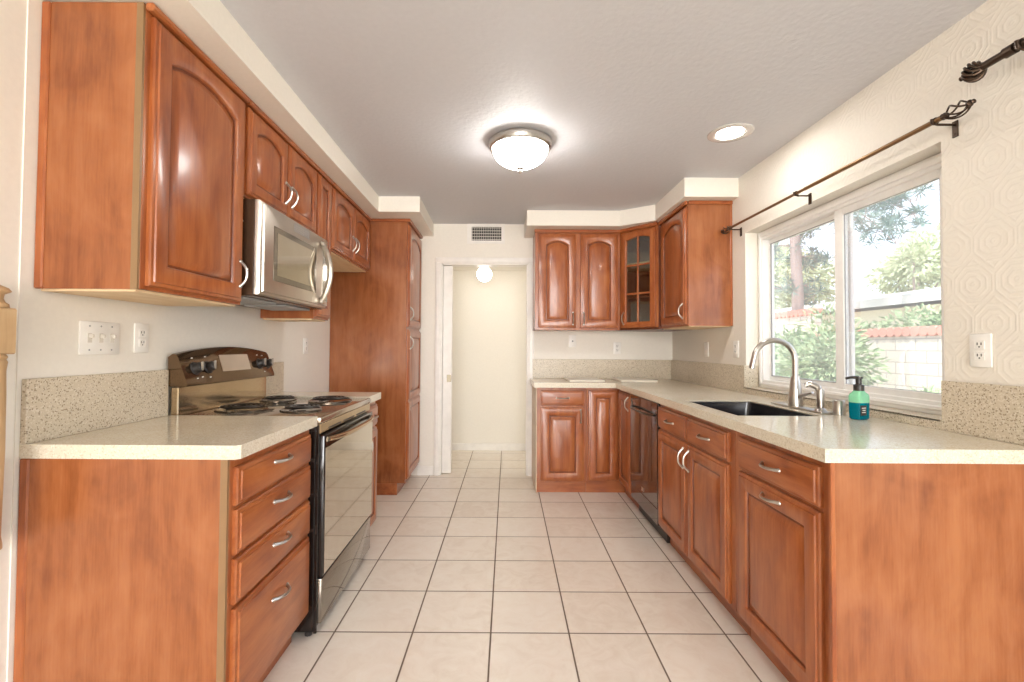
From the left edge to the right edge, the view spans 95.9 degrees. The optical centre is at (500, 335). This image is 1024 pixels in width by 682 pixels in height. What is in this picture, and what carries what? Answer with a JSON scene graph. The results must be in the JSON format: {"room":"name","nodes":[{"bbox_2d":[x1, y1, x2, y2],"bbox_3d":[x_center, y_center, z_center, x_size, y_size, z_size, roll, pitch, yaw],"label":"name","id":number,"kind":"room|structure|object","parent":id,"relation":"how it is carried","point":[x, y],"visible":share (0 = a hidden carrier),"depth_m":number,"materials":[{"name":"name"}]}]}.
{"room":"kitchen","nodes":[
{"label":"kitchen","id":0,"kind":"room"},
{"bbox_2d":[0,0,330,681],"bbox_3d":[-1.510,0.005,-0.255,0.140,2.440,9.730,0,-1,0],"label":"wall","id":1,"kind":"structure","parent":0,"point":[47,322],"depth_m":1.43,"materials":[{"name":"beige paint"}]},
{"bbox_2d":[0,285,16,549],"bbox_3d":[-1.403,0.222,1.253,0.092,0.736,0.092,0,-1,0],"label":"newel post","id":2,"kind":"object","parent":1,"relation":"attached to","point":[8,316],"visible":1,"depth_m":1.27,"materials":[{"name":"brown wood"}]},
{"bbox_2d":[20,370,168,443],"bbox_3d":[-1.431,0.234,1.680,0.020,0.195,0.591,0,-1,0],"label":"backsplash","id":3,"kind":"structure","parent":1,"relation":"attached to","point":[51,407],"depth_m":1.59,"materials":[{"name":"beige stone"}]},
{"bbox_2d":[78,321,119,354],"bbox_3d":[-1.429,0.008,1.655,0.022,0.116,0.165,0,-1,0],"label":"light switch","id":4,"kind":"object","parent":1,"relation":"attached to","point":[94,337],"visible":1,"depth_m":1.65,"materials":[{"name":"white plastic"}]},
{"bbox_2d":[133,323,148,352],"bbox_3d":[-1.435,0.008,1.845,0.009,0.116,0.073,0,-1,0],"label":"wall outlet","id":5,"kind":"object","parent":1,"relation":"attached to","point":[141,331],"visible":1,"depth_m":1.84,"materials":[{"name":"white plastic"}]},
{"bbox_2d":[139,329,145,336],"bbox_3d":[-1.432,-0.011,1.846,0.002,0.029,0.034,0,-1,0],"label":"receptacle","id":6,"kind":"object","parent":5,"relation":"attached to","point":[142,332],"depth_m":1.84,"materials":[{"name":"white plastic"}]},
{"bbox_2d":[139,339,145,346],"bbox_3d":[-1.432,0.028,1.845,0.002,0.029,0.034,0,-1,0],"label":"receptacle","id":7,"kind":"object","parent":5,"relation":"attached to","point":[142,342],"depth_m":1.84,"materials":[{"name":"white plastic"}]},
{"bbox_2d":[34,1,249,306],"bbox_3d":[-1.249,-0.588,1.713,0.372,0.910,0.570,0,-1,0],"label":"upper cabinet","id":8,"kind":"object","parent":1,"relation":"attached to","point":[140,162],"visible":1,"depth_m":1.44,"materials":[{"name":"brown wood"}]},
{"bbox_2d":[43,0,433,235],"bbox_3d":[-1.041,-1.075,2.954,0.785,0.124,3.125,0,-1,0],"label":"soffit","id":9,"kind":"structure","parent":1,"relation":"attached to","point":[208,24],"depth_m":2.03,"materials":[{"name":"beige paint"}]},
{"bbox_2d":[266,362,283,394],"bbox_3d":[-1.432,0.263,2.884,0.020,0.195,0.281,0,-1,0],"label":"backsplash","id":10,"kind":"structure","parent":1,"relation":"attached to","point":[274,384],"depth_m":2.93,"materials":[{"name":"beige stone"}]},
{"bbox_2d":[243,99,319,233],"bbox_3d":[-1.248,-0.809,2.390,0.372,0.435,0.768,0,-1,0],"label":"upper cabinet","id":11,"kind":"object","parent":1,"relation":"attached to","point":[279,174],"visible":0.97,"depth_m":2.27,"materials":[{"name":"brown wood"}]},
{"bbox_2d":[236,199,332,310],"bbox_3d":[-1.196,-0.372,2.377,0.480,0.430,0.769,0,-1,0],"label":"microwave","id":12,"kind":"object","parent":11,"relation":"attached to","point":[290,266],"visible":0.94,"depth_m":2.20,"materials":[{"name":"silver metal"}]},
{"bbox_2d":[260,168,333,321],"bbox_3d":[-1.263,-0.555,2.889,0.345,0.920,0.238,0,-1,0],"label":"upper cabinet","id":13,"kind":"object","parent":1,"relation":"attached to","point":[324,189],"visible":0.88,"depth_m":2.83,"materials":[{"name":"brown wood"}]},
{"bbox_2d":[303,338,307,353],"bbox_3d":[-1.435,0.072,3.399,0.009,0.116,0.073,0,-1,0],"label":"wall outlet","id":14,"kind":"object","parent":1,"relation":"attached to","point":[305,340],"visible":1,"depth_m":3.39,"materials":[{"name":"white plastic"}]},
{"bbox_2d":[330,182,371,271],"bbox_3d":[-1.248,-0.774,3.455,0.372,0.455,0.879,0,-1,0],"label":"upper cabinet","id":15,"kind":"object","parent":1,"relation":"attached to","point":[350,225],"visible":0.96,"depth_m":3.39,"materials":[{"name":"brown wood"}]},
{"bbox_2d":[452,270,525,443],"bbox_3d":[-0.050,0.073,5.620,2.500,2.600,0.100,0,-1,0],"label":"wall","id":16,"kind":"structure","parent":0,"point":[489,337],"depth_m":5.57,"materials":[{"name":"beige paint"}]},
{"bbox_2d":[452,443,525,450],"bbox_3d":[-0.058,1.329,5.534,2.500,0.085,0.012,0,-1,0],"label":"baseboard","id":17,"kind":"structure","parent":16,"relation":"attached to","point":[455,446],"depth_m":5.53,"materials":[{"name":"white paint"}]},
{"bbox_2d":[453,267,525,270],"bbox_3d":[-0.045,-0.854,5.112,2.500,0.100,0.960,0,-1,0],"label":"ceiling","id":18,"kind":"structure","parent":0,"point":[454,268],"depth_m":5.46,"materials":[{"name":"beige paint"}]},
{"bbox_2d":[477,267,491,281],"bbox_3d":[-0.180,-0.696,4.998,0.163,0.222,0.163,0,-1,0],"label":"globe light","id":19,"kind":"object","parent":18,"relation":"attached to","point":[484,274],"visible":0.8,"depth_m":4.94,"materials":[{"name":"white glass"}]},
{"bbox_2d":[263,450,788,681],"bbox_3d":[0.130,1.297,0.229,3.455,0.100,10.820,0,-1,0],"label":"floor","id":20,"kind":"structure","parent":0,"point":[469,573],"depth_m":2.26,"materials":[{"name":"beige tile"}]},
{"bbox_2d":[13,430,310,681],"bbox_3d":[-1.104,0.824,1.665,0.679,0.898,0.590,0,-1,0],"label":"drawer unit","id":21,"kind":"object","parent":20,"relation":"on","point":[129,570],"visible":1,"depth_m":1.38,"materials":[{"name":"brown wood"}]},
{"bbox_2d":[19,370,316,459],"bbox_3d":[-1.113,0.257,1.680,0.658,0.237,0.591,0,-1,0],"label":"countertop","id":22,"kind":"structure","parent":21,"relation":"on","point":[122,415],"depth_m":1.54,"materials":[{"name":"beige stone"}]},
{"bbox_2d":[168,347,373,636],"bbox_3d":[-1.067,0.673,2.349,0.730,1.234,0.762,0,-1,0],"label":"electric range","id":23,"kind":"object","parent":20,"relation":"on","point":[209,381],"visible":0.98,"depth_m":2.17,"materials":[{"name":"black metal"}]},
{"bbox_2d":[190,397,370,423],"bbox_3d":[-1.071,0.369,2.357,0.602,0.030,0.758,0,-1,0],"label":"cooktop","id":24,"kind":"object","parent":23,"relation":"in","point":[329,411],"depth_m":2.22,"materials":[{"name":"metal"}]},
{"bbox_2d":[369,401,378,526],"bbox_3d":[-1.104,0.853,2.865,0.678,0.898,0.267,0,-1,0],"label":"base cabinet","id":25,"kind":"object","parent":20,"relation":"on","point":[373,407],"visible":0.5,"depth_m":2.93,"materials":[{"name":"brown wood"}]},
{"bbox_2d":[266,362,380,402],"bbox_3d":[-1.113,0.286,2.883,0.658,0.237,0.281,0,-1,0],"label":"countertop","id":26,"kind":"structure","parent":25,"relation":"on","point":[274,384],"depth_m":2.90,"materials":[{"name":"beige stone"}]},
{"bbox_2d":[329,218,422,494],"bbox_3d":[-1.090,0.174,4.173,0.698,2.318,0.621,0,-1,0],"label":"pantry cabinet","id":27,"kind":"object","parent":20,"relation":"on","point":[375,313],"visible":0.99,"depth_m":3.88,"materials":[{"name":"brown wood"}]},
{"bbox_2d":[532,386,585,492],"bbox_3d":[0.513,0.894,4.178,0.430,0.898,0.577,0,-1,0],"label":"base cabinet","id":28,"kind":"object","parent":20,"relation":"on","point":[558,414],"visible":0.96,"depth_m":3.93,"materials":[{"name":"brown wood"}]},
{"bbox_2d":[586,388,638,507],"bbox_3d":[1.172,0.894,4.013,0.885,0.898,0.909,0,-1,0],"label":"base cabinet","id":29,"kind":"object","parent":20,"relation":"on","point":[608,411],"visible":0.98,"depth_m":3.92,"materials":[{"name":"brown wood"}]},
{"bbox_2d":[530,359,1023,463],"bbox_3d":[1.015,0.305,2.936,1.467,0.227,3.095,0,-1,0],"label":"countertop","id":30,"kind":"structure","parent":29,"relation":"on","point":[979,423],"depth_m":1.75,"materials":[{"name":"beige stone"}]},
{"bbox_2d":[563,377,604,381],"bbox_3d":[0.750,0.396,4.222,0.305,0.016,0.400,0,-1,0],"label":"cutting board","id":31,"kind":"object","parent":30,"relation":"on","point":[570,379],"visible":1,"depth_m":4.09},
{"bbox_2d":[611,377,657,381],"bbox_3d":[1.208,0.399,4.222,0.320,0.016,0.400,0,-1,0],"label":"cutting board","id":32,"kind":"object","parent":30,"relation":"on","point":[621,379],"visible":1,"depth_m":4.13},
{"bbox_2d":[688,401,814,415],"bbox_3d":[1.242,0.469,2.352,0.377,0.206,0.582,0,-1,0],"label":"sink","id":33,"kind":"object","parent":30,"relation":"in","point":[738,408],"visible":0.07,"depth_m":2.63,"materials":[{"name":"black"}]},
{"bbox_2d":[749,338,832,413],"bbox_3d":[1.403,0.185,2.329,0.269,0.356,0.405,0,-1,0],"label":"faucet","id":34,"kind":"object","parent":30,"relation":"on","point":[795,396],"visible":1,"depth_m":2.34,"materials":[{"name":"silver metal"}]},
{"bbox_2d":[832,399,845,415],"bbox_3d":[1.543,0.325,2.108,0.050,0.067,0.050,0,-1,0],"label":"air gap cap","id":35,"kind":"object","parent":30,"relation":"on","point":[838,406],"visible":1,"depth_m":2.09,"materials":[{"name":"silver metal"}]},
{"bbox_2d":[845,376,869,419],"bbox_3d":[1.531,0.264,1.982,0.070,0.184,0.065,1,-1,-19],"label":"soap bottle","id":36,"kind":"object","parent":30,"relation":"on","point":[859,402],"visible":1,"depth_m":1.96,"materials":[{"name":"teal plastic"}]},
{"bbox_2d":[630,394,669,542],"bbox_3d":[1.269,0.878,3.248,0.651,0.894,0.609,0,-1,0],"label":"dishwasher","id":37,"kind":"object","parent":20,"relation":"on","point":[644,412],"visible":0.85,"depth_m":3.19,"materials":[{"name":"black metal"}]},
{"bbox_2d":[658,404,750,636],"bbox_3d":[1.287,0.858,2.467,0.655,0.898,0.942,0,-1,0],"label":"base cabinet","id":38,"kind":"object","parent":20,"relation":"on","point":[697,456],"visible":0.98,"depth_m":2.30,"materials":[{"name":"brown wood"}]},
{"bbox_2d":[736,431,1023,681],"bbox_3d":[1.287,0.839,1.690,0.655,0.898,0.612,0,-1,0],"label":"base cabinet","id":39,"kind":"object","parent":20,"relation":"on","point":[846,572],"visible":0.99,"depth_m":1.39,"materials":[{"name":"brown wood"}]},
{"bbox_2d":[411,224,671,474],"bbox_3d":[0.127,0.129,4.548,3.375,2.440,0.120,0,-1,0],"label":"wall","id":40,"kind":"structure","parent":0,"point":[448,240],"depth_m":4.49,"materials":[{"name":"beige paint"}]},
{"bbox_2d":[417,466,432,474],"bbox_3d":[-0.730,1.297,4.454,0.155,0.090,0.013,0,-1,0],"label":"baseboard","id":41,"kind":"structure","parent":40,"relation":"attached to","point":[421,470],"depth_m":4.45,"materials":[{"name":"white paint"}]},
{"bbox_2d":[442,266,452,472],"bbox_3d":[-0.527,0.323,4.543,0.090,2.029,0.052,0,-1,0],"label":"door","id":42,"kind":"structure","parent":40,"relation":"in","point":[447,270],"depth_m":4.52,"materials":[{"name":"white paint"}]},
{"bbox_2d":[434,257,533,475],"bbox_3d":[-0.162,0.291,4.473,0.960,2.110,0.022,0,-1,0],"label":"trim","id":43,"kind":"structure","parent":40,"relation":"attached to","point":[439,260],"depth_m":4.47,"materials":[{"name":"white paint"}]},
{"bbox_2d":[467,224,504,243],"bbox_3d":[-0.146,-1.002,4.510,0.365,0.201,0.010,0,-1,0],"label":"air vent","id":44,"kind":"object","parent":40,"relation":"in","point":[476,233],"visible":0.99,"depth_m":4.51,"materials":[{"name":"white metal"}]},
{"bbox_2d":[569,335,575,346],"bbox_3d":[0.695,0.051,4.482,0.073,0.116,0.015,0,-1,0],"label":"cable jack","id":45,"kind":"object","parent":40,"relation":"attached to","point":[572,338],"visible":1,"depth_m":4.48,"materials":[{"name":"white plastic"}]},
{"bbox_2d":[533,229,619,330],"bbox_3d":[0.688,-0.505,4.312,0.776,0.907,0.377,0,-1,0],"label":"upper cabinet","id":46,"kind":"object","parent":40,"relation":"attached to","point":[576,272],"visible":1,"depth_m":4.16,"materials":[{"name":"brown wood"}]},
{"bbox_2d":[533,359,670,378],"bbox_3d":[0.972,0.320,4.474,1.382,0.185,0.020,0,-1,0],"label":"backsplash","id":47,"kind":"structure","parent":40,"relation":"attached to","point":[542,368],"depth_m":4.46,"materials":[{"name":"beige stone"}]},
{"bbox_2d":[613,342,620,353],"bbox_3d":[1.127,0.118,4.484,0.073,0.116,0.009,0,-1,0],"label":"wall outlet","id":48,"kind":"object","parent":40,"relation":"attached to","point":[616,345],"visible":1,"depth_m":4.48,"materials":[{"name":"white plastic"}]},
{"bbox_2d":[618,222,683,331],"bbox_3d":[1.354,-0.504,4.188,0.578,0.907,0.625,0,-1,0],"label":"upper cabinet","id":49,"kind":"object","parent":40,"relation":"attached to","point":[640,245],"visible":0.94,"depth_m":4.12,"materials":[{"name":"brown wood"}]},
{"bbox_2d":[627,261,649,271],"bbox_3d":[1.366,-0.640,4.199,0.505,0.016,0.565,0,-1,0],"label":"shelf","id":50,"kind":"object","parent":49,"relation":"attached to","point":[644,266],"depth_m":4.21,"materials":[{"name":"brown wood"}]},
{"bbox_2d":[627,295,649,301],"bbox_3d":[1.365,-0.340,4.192,0.505,0.016,0.565,0,-1,0],"label":"shelf","id":51,"kind":"object","parent":49,"relation":"attached to","point":[646,298],"depth_m":4.15,"materials":[{"name":"brown wood"}]},
{"bbox_2d":[220,0,987,223],"bbox_3d":[0.145,-1.265,-0.230,3.455,0.120,9.780,0,-1,0],"label":"ceiling","id":52,"kind":"structure","parent":0,"point":[628,95],"depth_m":2.06,"materials":[{"name":"paint"}]},
{"bbox_2d":[488,127,551,173],"bbox_3d":[0.111,-1.038,2.686,0.370,0.194,0.370,0,-1,0],"label":"ceiling light","id":53,"kind":"object","parent":52,"relation":"attached to","point":[520,148],"visible":1,"depth_m":2.58,"materials":[{"name":"white glass"}]},
{"bbox_2d":[707,123,753,142],"bbox_3d":[1.277,-1.127,2.573,0.236,0.008,0.236,0,-1,0],"label":"recessed light","id":54,"kind":"object","parent":52,"relation":"in","point":[732,132],"visible":1,"depth_m":2.56,"materials":[{"name":"white glass"}]},
{"bbox_2d":[672,0,1023,386],"bbox_3d":[1.740,0.024,-0.255,0.150,2.440,9.730,0,-1,0],"label":"wall","id":55,"kind":"structure","parent":0,"point":[982,167],"depth_m":1.72,"materials":[{"name":"paint"}]},
{"bbox_2d":[524,178,738,237],"bbox_3d":[0.949,-1.035,3.883,1.445,0.134,1.265,0,-1,0],"label":"soffit","id":56,"kind":"structure","parent":55,"relation":"attached to","point":[724,189],"depth_m":3.97,"materials":[{"name":"beige paint"}]},
{"bbox_2d":[658,200,732,329],"bbox_3d":[1.480,-0.516,3.600,0.375,0.910,0.571,0,-1,0],"label":"upper cabinet","id":57,"kind":"object","parent":55,"relation":"attached to","point":[696,257],"visible":1,"depth_m":3.33,"materials":[{"name":"brown wood"}]},
{"bbox_2d":[704,342,708,356],"bbox_3d":[1.661,0.109,3.734,0.007,0.116,0.073,0,-1,0],"label":"wall outlet","id":58,"kind":"object","parent":55,"relation":"attached to","point":[706,344],"visible":1,"depth_m":3.73,"materials":[{"name":"white plastic"}]},
{"bbox_2d":[671,360,742,392],"bbox_3d":[1.653,0.308,3.799,0.020,0.185,1.330,0,-1,0],"label":"backsplash","id":59,"kind":"structure","parent":55,"relation":"attached to","point":[723,376],"depth_m":3.62,"materials":[{"name":"beige stone"}]},
{"bbox_2d":[733,341,738,356],"bbox_3d":[1.659,0.093,3.264,0.009,0.116,0.073,0,-1,0],"label":"wall outlet","id":60,"kind":"object","parent":55,"relation":"attached to","point":[735,343],"visible":1,"depth_m":3.26,"materials":[{"name":"white plastic"}]},
{"bbox_2d":[721,99,975,236],"bbox_3d":[1.616,-0.755,2.442,0.106,0.086,1.788,0,-1,0],"label":"curtain rod","id":61,"kind":"object","parent":55,"relation":"attached to","point":[968,104],"visible":1,"depth_m":1.88,"materials":[{"name":"brown metal"}]},
{"bbox_2d":[758,153,944,414],"bbox_3d":[1.779,-0.194,2.443,0.075,1.050,1.401,0,-1,0],"label":"window","id":62,"kind":"structure","parent":55,"relation":"in","point":[840,210],"depth_m":2.38,"materials":[{"name":"white plastic"}]},
{"bbox_2d":[969,333,992,367],"bbox_3d":[1.660,0.050,1.599,0.009,0.116,0.073,0,-1,0],"label":"wall outlet","id":63,"kind":"object","parent":55,"relation":"attached to","point":[981,355],"visible":1,"depth_m":1.59,"materials":[{"name":"white plastic"}]},
{"bbox_2d":[974,341,984,348],"bbox_3d":[1.657,0.030,1.600,0.002,0.029,0.034,0,-1,0],"label":"receptacle","id":64,"kind":"object","parent":63,"relation":"attached to","point":[977,344],"depth_m":1.60,"materials":[{"name":"white plastic"}]},
{"bbox_2d":[974,352,984,359],"bbox_3d":[1.657,0.070,1.599,0.002,0.029,0.034,0,-1,0],"label":"receptacle","id":65,"kind":"object","parent":63,"relation":"attached to","point":[977,355],"depth_m":1.60,"materials":[{"name":"white plastic"}]},
{"bbox_2d":[941,380,1023,444],"bbox_3d":[1.653,0.255,1.558,0.020,0.185,0.336,0,-1,0],"label":"backsplash","id":66,"kind":"structure","parent":55,"relation":"attached to","point":[983,410],"depth_m":1.57,"materials":[{"name":"beige stone"}]},
{"bbox_2d":[959,37,1023,82],"bbox_3d":[1.611,-0.904,-0.065,0.118,0.110,3.327,0,-1,0],"label":"curtain rod","id":67,"kind":"object","parent":55,"relation":"attached to","point":[974,72],"visible":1,"depth_m":1.51,"materials":[{"name":"brown metal"}]},
{"label":"outside","id":68,"kind":"structure","parent":0,"visible":0},
{"bbox_3d":[21.021,2.009,16.460,37.935,0.100,57.000,0,-1,0],"label":"ground","id":69,"kind":"structure","parent":68,"visible":0},
{"bbox_2d":[775,323,828,374],"bbox_3d":[5.429,0.751,8.842,1.375,2.025,1.946,0,-1,12],"label":"bush","id":70,"kind":"object","parent":69,"relation":"on","point":[789,336],"visible":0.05,"depth_m":8.73,"materials":[{"name":"green plant"}]},
{"bbox_2d":[774,242,834,309],"bbox_3d":[16.703,-1.781,27.212,6.467,8.021,4.279,1,-1,-13],"label":"leafy tree","id":71,"kind":"object","parent":69,"relation":"on","point":[780,300],"visible":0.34,"depth_m":26.18,"materials":[{"name":"green plant"}]},
{"bbox_2d":[775,301,891,385],"bbox_3d":[4.917,0.593,6.909,1.456,2.198,1.610,0,-1,0],"label":"bush","id":72,"kind":"object","parent":69,"relation":"on","point":[815,364],"visible":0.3,"depth_m":6.78,"materials":[{"name":"green plant"}]},
{"bbox_2d":[774,182,937,309],"bbox_3d":[9.726,-3.008,14.432,4.181,9.705,5.363,1,-1,-9],"label":"pine tree","id":73,"kind":"object","parent":69,"relation":"on","point":[796,260],"visible":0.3,"depth_m":13.66,"materials":[{"name":"green plant"}]},
{"bbox_2d":[774,287,940,329],"bbox_3d":[15.500,0.077,15.505,7.000,3.649,19.000,0,-1,0],"label":"house","id":74,"kind":"structure","parent":69,"relation":"on","point":[871,308],"depth_m":15.46,"materials":[{"name":"paint"}]},
{"bbox_2d":[775,308,941,392],"bbox_3d":[7.077,0.530,9.489,0.280,2.355,11.005,0,-1,0],"label":"wall","id":75,"kind":"structure","parent":69,"relation":"on","point":[914,353],"depth_m":8.03,"materials":[{"name":"brick"}]},
{"bbox_2d":[855,303,940,328],"bbox_3d":[9.992,0.436,11.019,1.752,2.714,5.668,0,-1,0],"label":"hedge","id":76,"kind":"object","parent":69,"relation":"on","point":[934,320],"visible":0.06,"depth_m":10.90,"materials":[{"name":"green plant"}]},
{"bbox_2d":[862,222,940,294],"bbox_3d":[22.834,-1.935,24.590,5.758,8.275,5.223,0,-1,0],"label":"leafy tree","id":77,"kind":"object","parent":69,"relation":"on","point":[917,266],"visible":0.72,"depth_m":24.23,"materials":[{"name":"green plant"}]},
{"bbox_2d":[909,385,940,392],"bbox_3d":[5.159,1.114,5.555,1.232,1.072,1.028,0,-1,0],"label":"bush","id":78,"kind":"object","parent":69,"relation":"on","point":[930,389],"visible":0.02,"depth_m":5.49,"materials":[{"name":"green plant"}]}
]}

